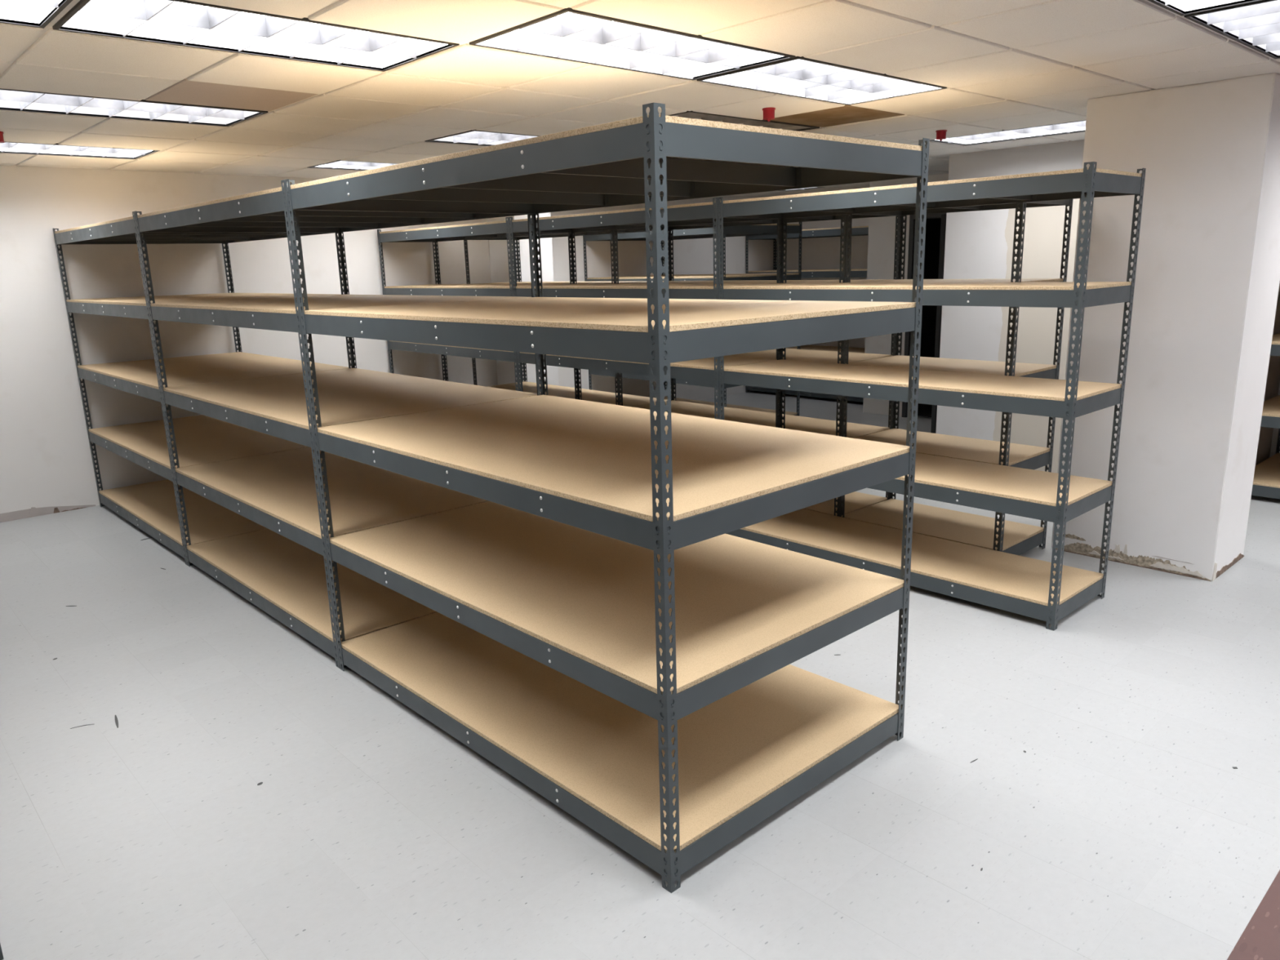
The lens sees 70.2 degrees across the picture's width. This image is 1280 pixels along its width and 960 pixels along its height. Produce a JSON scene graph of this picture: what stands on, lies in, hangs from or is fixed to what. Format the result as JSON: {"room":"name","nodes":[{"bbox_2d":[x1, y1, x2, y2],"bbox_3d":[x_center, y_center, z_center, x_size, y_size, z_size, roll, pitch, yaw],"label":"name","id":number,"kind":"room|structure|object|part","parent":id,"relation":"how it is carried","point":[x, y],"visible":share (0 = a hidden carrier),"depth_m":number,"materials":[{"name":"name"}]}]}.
{"room":"storage room","nodes":[
{"label":"storage room","id":0,"kind":"room"},
{"bbox_2d":[0,164,776,513],"bbox_3d":[-2.796,-1.569,8.437,13.840,2.820,0.120,-14,18,-41],"label":"wall","id":1,"kind":"structure","parent":0,"point":[46,460],"depth_m":7.27,"materials":[{"name":"white paint"}]},
{"bbox_2d":[0,504,95,522],"bbox_3d":[-5.286,0.400,6.403,2.580,0.076,0.005,-14,18,-41],"label":"baseboard","id":2,"kind":"structure","parent":1,"relation":"attached to","point":[15,515],"depth_m":6.97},
{"bbox_2d":[53,507,59,513],"bbox_3d":[-4.538,0.235,7.077,0.040,0.041,0.003,-14,18,-41],"label":"baseboard","id":3,"kind":"structure","parent":1,"relation":"attached to","point":[55,509],"depth_m":7.08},
{"bbox_2d":[487,212,558,385],"bbox_3d":[-1.208,-1.739,9.498,0.458,2.570,0.470,-14,18,-41],"label":"wall","id":4,"kind":"structure","parent":0,"point":[498,249],"depth_m":9.30,"materials":[{"name":"paint"}]},
{"bbox_2d":[0,391,1279,959],"bbox_3d":[1.603,0.800,4.180,13.840,0.054,12.930,-14,18,-41],"label":"floor","id":5,"kind":"structure","parent":0,"point":[1126,827],"depth_m":3.07,"materials":[{"name":"concrete"}]},
{"bbox_2d":[0,943,4,959],"bbox_3d":[-2.692,0.139,2.764,0.613,2.134,2.150,-14,18,-41],"label":"shelving unit","id":6,"kind":"object","parent":5,"relation":"on","point":[1,951],"visible":1,"depth_m":2.44,"materials":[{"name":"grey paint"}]},
{"bbox_2d":[115,715,118,728],"bbox_3d":[-2.145,0.989,3.731,0.011,0.002,0.130,-10,16,-32],"label":"scrap","id":7,"kind":"object","parent":5,"relation":"on","point":[116,717],"visible":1,"depth_m":3.73,"materials":[{"name":"grey"}]},
{"bbox_2d":[53,211,352,565],"bbox_3d":[-3.142,-0.773,6.630,1.237,2.134,2.138,-14,18,-41],"label":"shelving unit","id":8,"kind":"object","parent":5,"relation":"on","point":[153,507],"visible":0.65,"depth_m":6.44,"materials":[{"name":"grey paint"}]},
{"bbox_3d":[-4.294,-0.827,6.988,0.038,2.134,0.038,-14,18,-41],"label":"post","id":9,"kind":"part","parent":8,"relation":"part of","materials":[{"name":"grey metal"}]},
{"bbox_3d":[-2.866,-0.507,5.485,0.038,2.134,0.038,-14,18,-41],"label":"post","id":10,"kind":"part","parent":8,"relation":"part of","materials":[{"name":"grey metal"}]},
{"bbox_3d":[-3.418,-1.040,7.775,0.038,2.134,0.038,-14,18,-41],"label":"post","id":11,"kind":"part","parent":8,"relation":"part of","materials":[{"name":"grey metal"}]},
{"bbox_3d":[-1.990,-0.720,6.272,0.038,2.134,0.038,-14,18,-41],"label":"post","id":12,"kind":"part","parent":8,"relation":"part of","materials":[{"name":"grey metal"}]},
{"bbox_2d":[133,179,541,668],"bbox_3d":[-1.682,-0.447,5.093,1.237,2.134,2.150,-14,18,-41],"label":"shelving unit","id":13,"kind":"object","parent":5,"relation":"on","point":[282,568],"visible":0.7,"depth_m":4.82,"materials":[{"name":"grey paint"}]},
{"bbox_3d":[-2.838,-0.501,5.456,0.038,2.134,0.038,-14,18,-41],"label":"post","id":14,"kind":"part","parent":13,"relation":"part of","materials":[{"name":"grey metal"}]},
{"bbox_3d":[-1.402,-0.179,3.944,0.038,2.134,0.038,-14,18,-41],"label":"post","id":15,"kind":"part","parent":13,"relation":"part of","materials":[{"name":"grey metal"}]},
{"bbox_3d":[-1.962,-0.714,6.242,0.038,2.134,0.038,-14,18,-41],"label":"post","id":16,"kind":"part","parent":13,"relation":"part of","materials":[{"name":"grey metal"}]},
{"bbox_3d":[-0.526,-0.392,4.730,0.038,2.134,0.038,-14,18,-41],"label":"post","id":17,"kind":"part","parent":13,"relation":"part of","materials":[{"name":"grey metal"}]},
{"bbox_2d":[377,217,577,399],"bbox_3d":[-1.472,-1.186,8.155,0.613,2.134,2.120,-14,18,-41],"label":"shelving unit","id":18,"kind":"object","parent":5,"relation":"on","point":[494,229],"visible":0.38,"depth_m":7.85,"materials":[{"name":"grey paint"}]},
{"bbox_3d":[-2.389,-1.293,8.712,0.038,2.134,0.038,-14,18,-41],"label":"post","id":19,"kind":"part","parent":18,"relation":"part of","materials":[{"name":"grey metal"}]},
{"bbox_3d":[-1.970,-1.395,9.088,0.038,2.134,0.038,-14,18,-41],"label":"post","id":20,"kind":"part","parent":18,"relation":"part of","materials":[{"name":"grey metal"}]},
{"bbox_3d":[-0.974,-0.976,7.221,0.038,2.134,0.038,-14,18,-41],"label":"post","id":21,"kind":"part","parent":18,"relation":"part of","materials":[{"name":"grey metal"}]},
{"bbox_3d":[-0.555,-1.078,7.598,0.038,2.134,0.038,-14,18,-41],"label":"post","id":22,"kind":"part","parent":18,"relation":"part of","materials":[{"name":"grey metal"}]},
{"bbox_2d":[463,230,671,407],"bbox_3d":[-0.681,-1.218,8.199,0.613,2.134,2.129,-14,18,-41],"label":"shelving unit","id":23,"kind":"object","parent":5,"relation":"on","point":[602,397],"visible":0.25,"depth_m":8.23,"materials":[{"name":"grey paint"}]},
{"bbox_3d":[-1.601,-1.327,8.759,0.038,2.134,0.038,-14,18,-41],"label":"post","id":24,"kind":"part","parent":23,"relation":"part of","materials":[{"name":"grey metal"}]},
{"bbox_3d":[-1.182,-1.429,9.135,0.038,2.134,0.038,-14,18,-41],"label":"post","id":25,"kind":"part","parent":23,"relation":"part of","materials":[{"name":"grey metal"}]},
{"bbox_3d":[-0.180,-1.008,7.262,0.038,2.134,0.038,-14,18,-41],"label":"post","id":26,"kind":"part","parent":23,"relation":"part of","materials":[{"name":"grey metal"}]},
{"bbox_3d":[0.239,-1.110,7.638,0.038,2.134,0.038,-14,18,-41],"label":"post","id":27,"kind":"part","parent":23,"relation":"part of","materials":[{"name":"grey metal"}]},
{"bbox_2d":[284,102,929,893],"bbox_3d":[-0.218,-0.119,3.552,1.237,2.134,2.150,-14,18,-41],"label":"shelving unit","id":28,"kind":"object","parent":5,"relation":"on","point":[597,634],"visible":1,"depth_m":3.12,"materials":[{"name":"grey paint"}]},
{"bbox_3d":[-1.374,-0.173,3.914,0.038,2.134,0.038,-14,18,-41],"label":"post","id":29,"kind":"part","parent":28,"relation":"part of","materials":[{"name":"grey metal"}]},
{"bbox_3d":[-0.498,-0.386,4.701,0.038,2.134,0.038,-14,18,-41],"label":"post","id":30,"kind":"part","parent":28,"relation":"part of","materials":[{"name":"grey metal"}]},
{"bbox_3d":[0.062,0.148,2.402,0.038,2.134,0.038,-14,18,-41],"label":"post","id":31,"kind":"part","parent":28,"relation":"part of","materials":[{"name":"grey metal"}]},
{"bbox_3d":[0.938,-0.065,3.189,0.038,2.134,0.038,-14,18,-41],"label":"post","id":32,"kind":"part","parent":28,"relation":"part of","materials":[{"name":"grey metal"}]},
{"bbox_2d":[508,197,781,427],"bbox_3d":[-0.018,-0.860,6.624,0.613,2.134,2.150,-14,18,-41],"label":"shelving unit","id":33,"kind":"object","parent":5,"relation":"on","point":[707,370],"visible":0.38,"depth_m":6.20,"materials":[{"name":"grey paint"}]},
{"bbox_3d":[-0.946,-0.970,7.192,0.038,2.134,0.038,-14,18,-41],"label":"post","id":34,"kind":"part","parent":33,"relation":"part of","materials":[{"name":"grey metal"}]},
{"bbox_3d":[-0.527,-1.072,7.568,0.038,2.134,0.038,-14,18,-41],"label":"post","id":35,"kind":"part","parent":33,"relation":"part of","materials":[{"name":"grey metal"}]},
{"bbox_3d":[0.490,-0.648,5.680,0.038,2.134,0.038,-14,18,-41],"label":"post","id":36,"kind":"part","parent":33,"relation":"part of","materials":[{"name":"grey metal"}]},
{"bbox_3d":[0.909,-0.750,6.056,0.038,2.134,0.038,-14,18,-41],"label":"post","id":37,"kind":"part","parent":33,"relation":"part of","materials":[{"name":"grey metal"}]},
{"bbox_2d":[582,222,801,416],"bbox_3d":[0.551,-1.694,10.040,1.227,2.134,2.092,-14,18,-41],"label":"shelving unit","id":38,"kind":"object","parent":5,"relation":"on","point":[768,228],"visible":0.27,"depth_m":9.53,"materials":[{"name":"grey paint"}]},
{"bbox_3d":[-0.582,-1.745,10.385,0.038,2.134,0.038,-14,18,-41],"label":"post","id":39,"kind":"part","parent":38,"relation":"part of","materials":[{"name":"grey metal"}]},
{"bbox_3d":[0.287,-1.956,11.165,0.038,2.134,0.038,-14,18,-41],"label":"post","id":40,"kind":"part","parent":38,"relation":"part of","materials":[{"name":"grey metal"}]},
{"bbox_3d":[0.815,-1.432,8.915,0.038,2.134,0.038,-14,18,-41],"label":"post","id":41,"kind":"part","parent":38,"relation":"part of","materials":[{"name":"grey metal"}]},
{"bbox_3d":[1.683,-1.643,9.695,0.038,2.134,0.038,-14,18,-41],"label":"post","id":42,"kind":"part","parent":38,"relation":"part of","materials":[{"name":"grey metal"}]},
{"bbox_2d":[613,214,900,516],"bbox_3d":[0.769,-0.894,6.672,0.613,2.134,2.129,-14,18,-41],"label":"shelving unit","id":43,"kind":"object","parent":5,"relation":"on","point":[854,501],"visible":0.29,"depth_m":6.35,"materials":[{"name":"grey paint"}]},
{"bbox_3d":[-0.152,-1.002,7.233,0.038,2.134,0.038,-14,18,-41],"label":"post","id":44,"kind":"part","parent":43,"relation":"part of","materials":[{"name":"grey metal"}]},
{"bbox_3d":[0.267,-1.104,7.609,0.038,2.134,0.038,-14,18,-41],"label":"post","id":45,"kind":"part","parent":43,"relation":"part of","materials":[{"name":"grey metal"}]},
{"bbox_3d":[1.270,-0.684,5.736,0.038,2.134,0.038,-14,18,-41],"label":"post","id":46,"kind":"part","parent":43,"relation":"part of","materials":[{"name":"grey metal"}]},
{"bbox_3d":[1.689,-0.786,6.112,0.038,2.134,0.038,-14,18,-41],"label":"post","id":47,"kind":"part","parent":43,"relation":"part of","materials":[{"name":"grey metal"}]},
{"bbox_2d":[746,226,868,402],"bbox_3d":[2.371,-2.124,11.620,0.613,2.134,2.150,-14,18,-41],"label":"shelving unit","id":48,"kind":"object","parent":5,"relation":"on","point":[856,230],"visible":0.12,"depth_m":11.43,"materials":[{"name":"grey paint"}]},
{"bbox_3d":[1.444,-2.234,12.188,0.038,2.134,0.038,-14,18,-41],"label":"post","id":49,"kind":"part","parent":48,"relation":"part of","materials":[{"name":"grey metal"}]},
{"bbox_3d":[1.863,-2.336,12.565,0.038,2.134,0.038,-14,18,-41],"label":"post","id":50,"kind":"part","parent":48,"relation":"part of","materials":[{"name":"grey metal"}]},
{"bbox_2d":[717,161,1146,631],"bbox_3d":[1.446,-0.532,5.083,0.613,2.134,2.150,-14,18,-41],"label":"shelving unit","id":51,"kind":"object","parent":5,"relation":"on","point":[1048,592],"visible":0.83,"depth_m":4.67,"materials":[{"name":"grey paint"}]},
{"bbox_3d":[0.518,-0.642,5.650,0.038,2.134,0.038,-14,18,-41],"label":"post","id":52,"kind":"part","parent":51,"relation":"part of","materials":[{"name":"grey metal"}]},
{"bbox_3d":[0.937,-0.744,6.027,0.038,2.134,0.038,-14,18,-41],"label":"post","id":53,"kind":"part","parent":51,"relation":"part of","materials":[{"name":"grey metal"}]},
{"bbox_3d":[1.954,-0.321,4.138,0.038,2.134,0.038,-14,18,-41],"label":"post","id":54,"kind":"part","parent":51,"relation":"part of","materials":[{"name":"grey metal"}]},
{"bbox_3d":[2.373,-0.423,4.515,0.038,2.134,0.038,-14,18,-41],"label":"post","id":55,"kind":"part","parent":51,"relation":"part of","materials":[{"name":"grey metal"}]},
{"bbox_2d":[839,199,1072,555],"bbox_3d":[1.863,-0.649,5.520,0.613,2.134,1.085,-14,18,-41],"label":"shelving unit","id":56,"kind":"object","parent":5,"relation":"on","point":[1001,535],"visible":0.56,"depth_m":5.49,"materials":[{"name":"grey paint"}]},
{"bbox_3d":[1.298,-0.678,5.706,0.038,2.134,0.038,-14,18,-41],"label":"post","id":57,"kind":"part","parent":56,"relation":"part of","materials":[{"name":"grey metal"}]},
{"bbox_3d":[1.717,-0.779,6.083,0.038,2.134,0.038,-14,18,-41],"label":"post","id":58,"kind":"part","parent":56,"relation":"part of","materials":[{"name":"grey metal"}]},
{"bbox_3d":[2.009,-0.518,4.957,0.038,2.134,0.038,-14,18,-41],"label":"post","id":59,"kind":"part","parent":56,"relation":"part of","materials":[{"name":"grey metal"}]},
{"bbox_3d":[2.429,-0.620,5.334,0.038,2.134,0.038,-14,18,-41],"label":"post","id":60,"kind":"part","parent":56,"relation":"part of","materials":[{"name":"grey metal"}]},
{"bbox_2d":[1251,333,1279,498],"bbox_3d":[5.426,-0.859,5.979,1.237,2.134,2.172,-14,18,-41],"label":"shelving unit","id":61,"kind":"object","parent":5,"relation":"on","point":[1266,481],"visible":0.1,"depth_m":6.48,"materials":[{"name":"grey paint"}]},
{"bbox_3d":[5.138,-1.128,7.136,0.038,2.134,0.038,-14,18,-41],"label":"post","id":62,"kind":"part","parent":61,"relation":"part of","materials":[{"name":"black metal"}]},
{"bbox_2d":[0,0,1279,196],"bbox_3d":[1.522,-1.725,3.567,13.574,0.016,12.690,-14,18,-41],"label":"ceiling","id":63,"kind":"structure","parent":0,"point":[1117,46],"depth_m":4.02,"materials":[{"name":"tile"}]},
{"bbox_2d":[0,131,4,142],"bbox_3d":[-3.563,-1.894,5.043,0.072,0.066,0.072,-14,18,-41],"label":"cap","id":64,"kind":"object","parent":63,"relation":"attached to","point":[2,140],"visible":1,"depth_m":5.04,"materials":[{"name":"red plastic"}]},
{"bbox_2d":[0,0,72,28],"bbox_3d":[-2.199,-1.393,2.375,1.193,0.122,0.584,-14,18,-41],"label":"ceiling light","id":65,"kind":"object","parent":63,"relation":"attached to","point":[31,13],"visible":1,"depth_m":2.92,"materials":[{"name":"white plastic"}]},
{"bbox_2d":[0,142,159,159],"bbox_3d":[-3.796,-2.167,5.798,1.193,0.122,0.584,-14,18,-41],"label":"ceiling light","id":66,"kind":"object","parent":63,"relation":"attached to","point":[56,149],"visible":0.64,"depth_m":6.00,"materials":[{"name":"white plastic"}]},
{"bbox_2d":[0,88,267,126],"bbox_3d":[-2.551,-1.888,4.487,1.193,0.122,0.584,-14,18,-41],"label":"ceiling light","id":67,"kind":"object","parent":63,"relation":"attached to","point":[10,100],"visible":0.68,"depth_m":4.56,"materials":[{"name":"white plastic"}]},
{"bbox_2d":[52,0,459,71],"bbox_3d":[-1.306,-1.610,3.177,1.193,0.122,0.584,-14,18,-41],"label":"ceiling light","id":68,"kind":"object","parent":63,"relation":"attached to","point":[184,23],"visible":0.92,"depth_m":3.21,"materials":[{"name":"white plastic"}]},
{"bbox_2d":[173,1,415,39],"bbox_3d":[-1.306,-1.618,3.175,1.163,0.004,0.554,-14,18,-41],"label":"diffuser","id":69,"kind":"object","parent":68,"relation":"attached to","point":[177,5],"depth_m":3.25,"materials":[{"name":"white plastic"}]},
{"bbox_2d":[306,160,398,170],"bbox_3d":[-2.011,-2.601,7.401,1.193,0.122,0.584,-14,18,-41],"label":"ceiling light","id":70,"kind":"object","parent":63,"relation":"attached to","point":[338,164],"visible":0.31,"depth_m":7.28,"materials":[{"name":"white plastic"}]},
{"bbox_2d":[424,129,540,146],"bbox_3d":[-0.766,-2.322,6.091,1.193,0.122,0.584,-14,18,-41],"label":"ceiling light","id":71,"kind":"object","parent":63,"relation":"attached to","point":[473,137],"visible":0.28,"depth_m":5.96,"materials":[{"name":"white plastic"}]},
{"bbox_2d":[469,7,795,79],"bbox_3d":[0.001,-1.734,3.542,1.193,0.122,0.584,-14,18,-41],"label":"ceiling light","id":72,"kind":"object","parent":63,"relation":"attached to","point":[568,33],"visible":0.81,"depth_m":3.56,"materials":[{"name":"white plastic"}]},
{"bbox_2d":[512,12,613,39],"bbox_3d":[0.001,-1.743,3.540,1.163,0.004,0.554,-14,18,-41],"label":"diffuser","id":73,"kind":"object","parent":72,"relation":"attached to","point":[564,17],"depth_m":3.38,"materials":[{"name":"white plastic"}]},
{"bbox_2d":[0,0,1279,164],"bbox_3d":[1.531,-1.735,3.573,13.600,0.008,12.690,-14,18,-41],"label":"grid","id":74,"kind":"object","parent":63,"relation":"attached to","point":[73,2],"visible":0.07,"depth_m":3.33,"materials":[{"name":"white metal"}]},
{"bbox_2d":[666,111,819,131],"bbox_3d":[0.510,-2.245,5.618,1.193,0.122,0.584,-14,18,-41],"label":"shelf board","id":75,"kind":"object","parent":63,"relation":"attached to","point":[689,114],"visible":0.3,"depth_m":5.54,"materials":[{"name":"wood"}]},
{"bbox_2d":[762,107,775,121],"bbox_3d":[0.707,-2.002,4.991,0.072,0.066,0.072,-14,18,-41],"label":"cap","id":76,"kind":"object","parent":63,"relation":"attached to","point":[768,113],"visible":1,"depth_m":4.96,"materials":[{"name":"red plastic"}]},
{"bbox_2d":[778,186,825,191],"bbox_3d":[1.560,-3.470,10.608,1.193,0.122,0.584,-14,18,-41],"label":"ceiling light","id":77,"kind":"object","parent":63,"relation":"attached to","point":[813,187],"visible":0.11,"depth_m":10.99,"materials":[{"name":"white"}]},
{"bbox_2d":[696,56,946,105],"bbox_3d":[0.894,-1.951,4.343,1.193,0.122,0.584,-14,18,-41],"label":"ceiling light","id":78,"kind":"object","parent":63,"relation":"attached to","point":[802,77],"visible":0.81,"depth_m":4.37,"materials":[{"name":"white plastic"}]},
{"bbox_2d":[935,129,946,141],"bbox_3d":[2.011,-2.299,6.080,0.072,0.066,0.072,-14,18,-41],"label":"cap","id":79,"kind":"object","parent":63,"relation":"attached to","point":[940,134],"visible":1,"depth_m":6.05,"materials":[{"name":"red plastic"}]},
{"bbox_2d":[929,120,1085,146],"bbox_3d":[2.695,-2.486,6.365,0.584,0.122,1.193,-14,18,-41],"label":"ceiling light","id":80,"kind":"object","parent":63,"relation":"attached to","point":[1078,126],"visible":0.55,"depth_m":6.50,"materials":[{"name":"white plastic"}]},
{"bbox_2d":[1147,0,1262,16],"bbox_3d":[1.692,-1.564,2.632,1.193,0.122,0.584,-14,18,-41],"label":"ceiling light","id":81,"kind":"object","parent":63,"relation":"attached to","point":[1181,7],"visible":1,"depth_m":3.16,"materials":[{"name":"white plastic"}]},
{"bbox_2d":[1184,0,1279,58],"bbox_3d":[2.585,-1.781,3.434,1.193,0.122,0.584,-14,18,-41],"label":"ceiling light","id":82,"kind":"object","parent":63,"relation":"attached to","point":[1255,25],"visible":0.93,"depth_m":3.45,"materials":[{"name":"white plastic"}]},
{"bbox_2d":[783,217,868,347],"bbox_3d":[2.665,-2.531,11.814,0.120,2.820,2.180,-14,18,-41],"label":"wall","id":83,"kind":"structure","parent":0,"point":[817,253],"depth_m":11.87,"materials":[{"name":"white paint"}]},
{"bbox_2d":[915,217,941,357],"bbox_3d":[3.871,-1.999,10.136,1.450,2.500,1.790,-14,18,-41],"label":"doorway","id":84,"kind":"structure","parent":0,"point":[932,239],"depth_m":10.92,"materials":[{"name":"black"}]},
{"bbox_2d":[935,139,1279,473],"bbox_3d":[3.973,-1.560,7.602,1.650,2.820,2.226,-14,18,-41],"label":"wall","id":85,"kind":"structure","parent":0,"point":[979,244],"depth_m":7.42,"materials":[{"name":"paint"}]},
{"bbox_2d":[862,173,948,417],"bbox_3d":[3.232,-2.028,9.645,0.120,2.820,1.854,-14,18,-41],"label":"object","id":86,"kind":"structure","parent":85,"relation":"in","point":[882,230],"depth_m":10.06,"materials":[{"name":"white paint"}]},
{"bbox_2d":[902,213,946,433],"bbox_3d":[2.976,-1.634,9.395,1.005,2.185,0.945,-14,18,-41],"label":"door","id":87,"kind":"structure","parent":86,"relation":"attached to","point":[943,215],"depth_m":9.02,"materials":[{"name":"metal"}]},
{"bbox_2d":[1051,72,1279,580],"bbox_3d":[2.989,-0.817,5.153,0.579,2.570,0.871,-14,18,-41],"label":"pillar","id":88,"kind":"structure","parent":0,"point":[1207,274],"depth_m":4.87,"materials":[{"name":"paint"}]},
{"bbox_2d":[1114,544,1127,555],"bbox_3d":[2.782,0.396,5.263,0.006,0.059,0.070,-14,18,-41],"label":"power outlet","id":89,"kind":"structure","parent":88,"relation":"attached to","point":[1117,549],"depth_m":5.27,"materials":[{"name":"white plastic"}]},
{"bbox_2d":[1054,533,1210,581],"bbox_3d":[2.814,0.430,5.239,0.008,0.114,0.849,-14,18,-41],"label":"baseboard","id":90,"kind":"structure","parent":88,"relation":"attached to","point":[1082,548],"depth_m":5.23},
{"bbox_2d":[1212,562,1217,581],"bbox_3d":[3.128,0.496,4.952,0.050,0.103,0.005,-14,18,-41],"label":"baseboard","id":91,"kind":"structure","parent":88,"relation":"attached to","point":[1214,576],"depth_m":4.95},
{"bbox_2d":[1215,553,1244,578],"bbox_3d":[3.323,0.479,5.135,0.575,0.039,0.004,-14,18,-41],"label":"baseboard","id":92,"kind":"structure","parent":88,"relation":"attached to","point":[1240,556],"depth_m":5.13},
{"bbox_2d":[1269,383,1279,457],"bbox_3d":[7.369,-1.010,4.905,0.120,2.820,6.430,-14,18,-41],"label":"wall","id":93,"kind":"structure","parent":0,"point":[1275,433],"depth_m":7.43,"materials":[{"name":"white paint"}]}
]}

